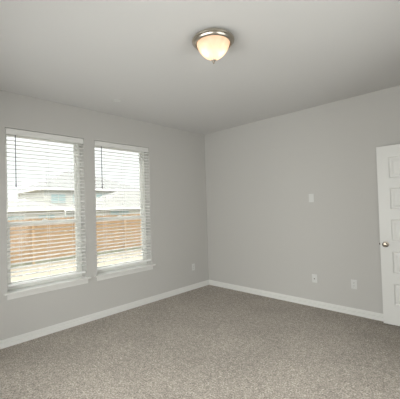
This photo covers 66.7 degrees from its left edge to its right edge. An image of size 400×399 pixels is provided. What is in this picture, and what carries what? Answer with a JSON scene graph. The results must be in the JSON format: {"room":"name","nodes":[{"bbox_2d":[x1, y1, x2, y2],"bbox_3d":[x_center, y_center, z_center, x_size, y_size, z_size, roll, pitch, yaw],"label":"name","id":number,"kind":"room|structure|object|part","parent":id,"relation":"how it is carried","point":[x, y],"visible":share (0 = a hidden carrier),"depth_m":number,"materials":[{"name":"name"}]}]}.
{"room":"empty bedroom","nodes":[
{"label":"empty bedroom","id":0,"kind":"room"},
{"bbox_2d":[0,90,208,339],"bbox_3d":[-1.582,0.191,3.925,0.200,2.740,4.960,-3,-2,44],"label":"wall","id":1,"kind":"structure","parent":0,"point":[175,173],"depth_m":4.24,"materials":[{"name":"grey paint"}]},
{"bbox_2d":[4,134,90,299],"bbox_3d":[-1.829,0.145,3.637,0.235,1.856,0.962,-3,-2,44],"label":"window","id":2,"kind":"structure","parent":1,"relation":"in","point":[23,290],"depth_m":3.65,"materials":[{"name":"white plastic"}]},
{"bbox_3d":[-1.914,-0.227,3.712,0.025,1.043,0.817,-3,-2,44],"label":"sash","id":3,"kind":"part","parent":2,"relation":"part of","materials":[{"name":"white plastic"}]},
{"bbox_3d":[-1.866,0.613,3.672,0.028,0.724,0.817,-3,-2,44],"label":"sash","id":4,"kind":"part","parent":2,"relation":"part of","materials":[{"name":"white plastic"}]},
{"bbox_2d":[5,128,85,286],"bbox_3d":[-1.799,0.079,3.604,0.077,1.722,0.869,-3,-2,44],"label":"window blind","id":5,"kind":"object","parent":2,"relation":"attached to","point":[9,131],"visible":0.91,"depth_m":3.56,"materials":[{"name":"white plastic"}]},
{"bbox_3d":[-2.010,0.097,3.390,0.067,1.646,0.003,-3,-2,44],"label":"ladder cord","id":6,"kind":"part","parent":5,"relation":"part of","materials":[{"name":"white fabric"}]},
{"bbox_3d":[-1.777,0.928,3.589,0.050,0.022,0.869,-3,-2,44],"label":"rail","id":7,"kind":"part","parent":5,"relation":"part of","materials":[{"name":"white plastic"}]},
{"bbox_3d":[-1.802,0.095,3.607,0.067,1.646,0.003,-3,-2,44],"label":"ladder cord","id":8,"kind":"part","parent":5,"relation":"part of","materials":[{"name":"white fabric"}]},
{"bbox_3d":[-1.595,0.093,3.824,0.067,1.646,0.003,-3,-2,44],"label":"ladder cord","id":9,"kind":"part","parent":5,"relation":"part of","materials":[{"name":"white fabric"}]},
{"bbox_3d":[-1.777,1.005,3.594,0.164,0.020,0.962,-3,-2,44],"label":"sill","id":10,"kind":"part","parent":2,"relation":"part of","materials":[{"name":"white"}]},
{"bbox_2d":[0,280,208,348],"bbox_3d":[-1.436,1.513,3.851,0.015,0.086,4.640,-3,-2,44],"label":"baseboard","id":11,"kind":"structure","parent":1,"relation":"attached to","point":[8,342],"depth_m":3.89,"materials":[{"name":"white"}]},
{"bbox_2d":[94,146,155,280],"bbox_3d":[-1.119,0.140,4.378,0.235,1.856,0.970,-3,-2,44],"label":"window","id":12,"kind":"structure","parent":1,"relation":"in","point":[108,273],"depth_m":4.48,"materials":[{"name":"white plastic"}]},
{"bbox_3d":[-1.204,-0.233,4.454,0.025,1.043,0.825,-3,-2,44],"label":"sash","id":13,"kind":"part","parent":12,"relation":"part of","materials":[{"name":"white plastic"}]},
{"bbox_3d":[-1.156,0.607,4.414,0.028,0.724,0.825,-3,-2,44],"label":"sash","id":14,"kind":"part","parent":12,"relation":"part of","materials":[{"name":"white plastic"}]},
{"bbox_2d":[94,140,150,270],"bbox_3d":[-1.089,0.073,4.346,0.077,1.722,0.877,-3,-2,44],"label":"window blind","id":15,"kind":"object","parent":12,"relation":"attached to","point":[96,143],"visible":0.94,"depth_m":4.31,"materials":[{"name":"white plastic"}]},
{"bbox_3d":[-1.299,0.091,4.132,0.067,1.646,0.003,-3,-2,44],"label":"ladder cord","id":16,"kind":"part","parent":15,"relation":"part of","materials":[{"name":"white fabric"}]},
{"bbox_3d":[-1.092,0.089,4.349,0.067,1.646,0.003,-3,-2,44],"label":"ladder cord","id":17,"kind":"part","parent":15,"relation":"part of","materials":[{"name":"white fabric"}]},
{"bbox_3d":[-1.067,0.923,4.331,0.050,0.022,0.877,-3,-2,44],"label":"rail","id":18,"kind":"part","parent":15,"relation":"part of","materials":[{"name":"white plastic"}]},
{"bbox_3d":[-0.884,0.088,4.566,0.067,1.646,0.003,-3,-2,44],"label":"ladder cord","id":19,"kind":"part","parent":15,"relation":"part of","materials":[{"name":"white fabric"}]},
{"bbox_3d":[-1.067,0.999,4.335,0.164,0.020,0.970,-3,-2,44],"label":"sill","id":20,"kind":"part","parent":12,"relation":"part of","materials":[{"name":"white"}]},
{"bbox_2d":[0,0,399,134],"bbox_3d":[0.085,-1.325,2.317,4.940,0.120,4.960,-3,-2,44],"label":"ceiling","id":21,"kind":"structure","parent":0,"point":[284,56],"depth_m":2.65,"materials":[{"name":"grey paint"}]},
{"bbox_2d":[192,28,233,63],"bbox_3d":[0.104,-1.157,2.357,0.328,0.216,0.328,-3,-2,44],"label":"ceiling light","id":22,"kind":"object","parent":21,"relation":"attached to","point":[212,43],"visible":1,"depth_m":2.27,"materials":[{"name":"white glass"}]},
{"bbox_3d":[0.104,-1.143,2.356,0.257,0.124,0.257,-3,-2,44],"label":"lamp shade","id":23,"kind":"part","parent":22,"relation":"part of","materials":[{"name":"beige glass"}]},
{"bbox_2d":[0,285,399,398],"bbox_3d":[0.179,1.522,2.249,4.960,0.100,4.960,-3,-2,44],"label":"floor","id":24,"kind":"structure","parent":0,"point":[208,341],"depth_m":2.92,"materials":[{"name":"beige carpet"}]},
{"bbox_2d":[204,85,399,313],"bbox_3d":[1.875,0.087,3.965,4.740,2.740,0.120,-3,-2,44],"label":"wall","id":25,"kind":"structure","parent":0,"point":[264,231],"depth_m":4.26,"materials":[{"name":"grey paint"}]},
{"bbox_2d":[209,280,383,320],"bbox_3d":[1.471,1.434,4.268,3.640,0.086,0.015,-3,-2,44],"label":"baseboard","id":26,"kind":"structure","parent":25,"relation":"attached to","point":[338,308],"depth_m":4.26,"materials":[{"name":"white"}]},
{"bbox_2d":[309,194,313,201],"bbox_3d":[1.536,-0.021,4.200,0.070,0.116,0.008,-3,-2,44],"label":"wall plate","id":27,"kind":"object","parent":25,"relation":"attached to","point":[311,196],"visible":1,"depth_m":4.19,"materials":[{"name":"white plastic"}]},
{"bbox_2d":[312,274,316,282],"bbox_3d":[1.569,1.083,4.170,0.070,0.115,0.017,-3,-2,44],"label":"outlet","id":28,"kind":"object","parent":25,"relation":"attached to","point":[314,276],"visible":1,"depth_m":4.17,"materials":[{"name":"white plastic"}]},
{"bbox_2d":[351,279,356,288],"bbox_3d":[1.937,1.068,3.823,0.070,0.115,0.009,-3,-2,44],"label":"power outlet","id":29,"kind":"object","parent":25,"relation":"attached to","point":[353,282],"visible":1,"depth_m":3.82,"materials":[{"name":"white plastic"}]},
{"bbox_2d":[376,144,399,325],"bbox_3d":[2.396,0.392,3.269,0.836,2.040,0.153,-3,-2,44],"label":"door","id":30,"kind":"structure","parent":25,"relation":"in","point":[388,157],"depth_m":3.47,"materials":[{"name":"white painted wood"},{"name":"satin nickel"}]},
{"bbox_3d":[2.116,0.514,3.474,0.066,0.066,0.060,-3,-2,44],"label":"knob","id":31,"kind":"part","parent":30,"relation":"part of","materials":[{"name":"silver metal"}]},
{"label":"outside","id":32,"kind":"structure","parent":0,"visible":0},
{"bbox_2d":[11,250,141,281],"bbox_3d":[-14.661,3.728,33.588,59.650,0.950,100.000,-3,-2,44],"label":"ground","id":33,"kind":"structure","parent":32,"point":[19,278],"depth_m":11.49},
{"bbox_2d":[8,199,71,220],"bbox_3d":[-14.980,1.679,25.155,6.900,3.500,5.900,-3,-2,44],"label":"house","id":34,"kind":"structure","parent":33,"relation":"on","point":[13,204],"depth_m":23.54,"materials":[{"name":"white"}]},
{"bbox_3d":[-13.558,1.773,22.271,0.027,1.100,1.200,-3,-2,44],"label":"pane","id":35,"kind":"part","parent":34,"relation":"part of","materials":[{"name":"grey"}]},
{"bbox_3d":[-12.036,1.761,23.860,0.027,1.100,1.200,-3,-2,44],"label":"pane","id":36,"kind":"part","parent":34,"relation":"part of","materials":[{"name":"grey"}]},
{"bbox_2d":[8,214,141,267],"bbox_3d":[-3.031,1.662,15.915,0.147,1.848,27.380,-3,-2,44],"label":"wooden fence","id":37,"kind":"object","parent":33,"relation":"on","point":[137,220],"visible":0.24,"depth_m":12.91,"materials":[{"name":"brown wood"}]},
{"bbox_3d":[-7.406,1.617,11.378,0.023,1.687,2.094,-3,-2,44],"label":"picket panel","id":38,"kind":"part","parent":37,"relation":"part of","materials":[{"name":"brown wood"}]},
{"bbox_3d":[-6.637,1.713,12.100,0.080,1.800,0.080,-3,-2,44],"label":"post","id":39,"kind":"part","parent":37,"relation":"part of","materials":[{"name":"brown wood"}]},
{"bbox_3d":[-5.954,1.606,12.895,0.023,1.686,2.094,-3,-2,44],"label":"picket panel","id":40,"kind":"part","parent":37,"relation":"part of","materials":[{"name":"brown wood"}]},
{"bbox_3d":[-4.502,1.595,14.411,0.024,1.686,2.094,-3,-2,44],"label":"picket panel","id":41,"kind":"part","parent":37,"relation":"part of","materials":[{"name":"brown wood"}]},
{"bbox_3d":[-3.732,1.690,15.133,0.080,1.800,0.080,-3,-2,44],"label":"post","id":42,"kind":"part","parent":37,"relation":"part of","materials":[{"name":"brown wood"}]},
{"bbox_3d":[-3.049,1.583,15.928,0.024,1.687,2.094,-3,-2,44],"label":"picket panel","id":43,"kind":"part","parent":37,"relation":"part of","materials":[{"name":"brown wood"}]},
{"bbox_2d":[13,171,138,216],"bbox_3d":[-15.334,0.245,39.329,9.900,7.600,13.100,-3,-2,44],"label":"house","id":44,"kind":"structure","parent":33,"relation":"on","point":[36,190],"depth_m":34.10,"materials":[{"name":"white"}]},
{"bbox_3d":[-15.297,-0.121,32.853,0.027,0.950,1.500,-3,-2,44],"label":"pane","id":45,"kind":"part","parent":44,"relation":"part of","materials":[{"name":"grey"}]},
{"bbox_2d":[64,190,139,217],"bbox_3d":[-6.509,1.191,31.855,7.900,4.250,12.900,-3,-2,44],"label":"house","id":46,"kind":"structure","parent":33,"relation":"on","point":[130,206],"depth_m":27.24,"materials":[{"name":"white"}]},
{"bbox_3d":[-6.930,1.584,26.308,0.027,1.250,1.800,-3,-2,44],"label":"pane","id":47,"kind":"part","parent":46,"relation":"part of","materials":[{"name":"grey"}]}
]}

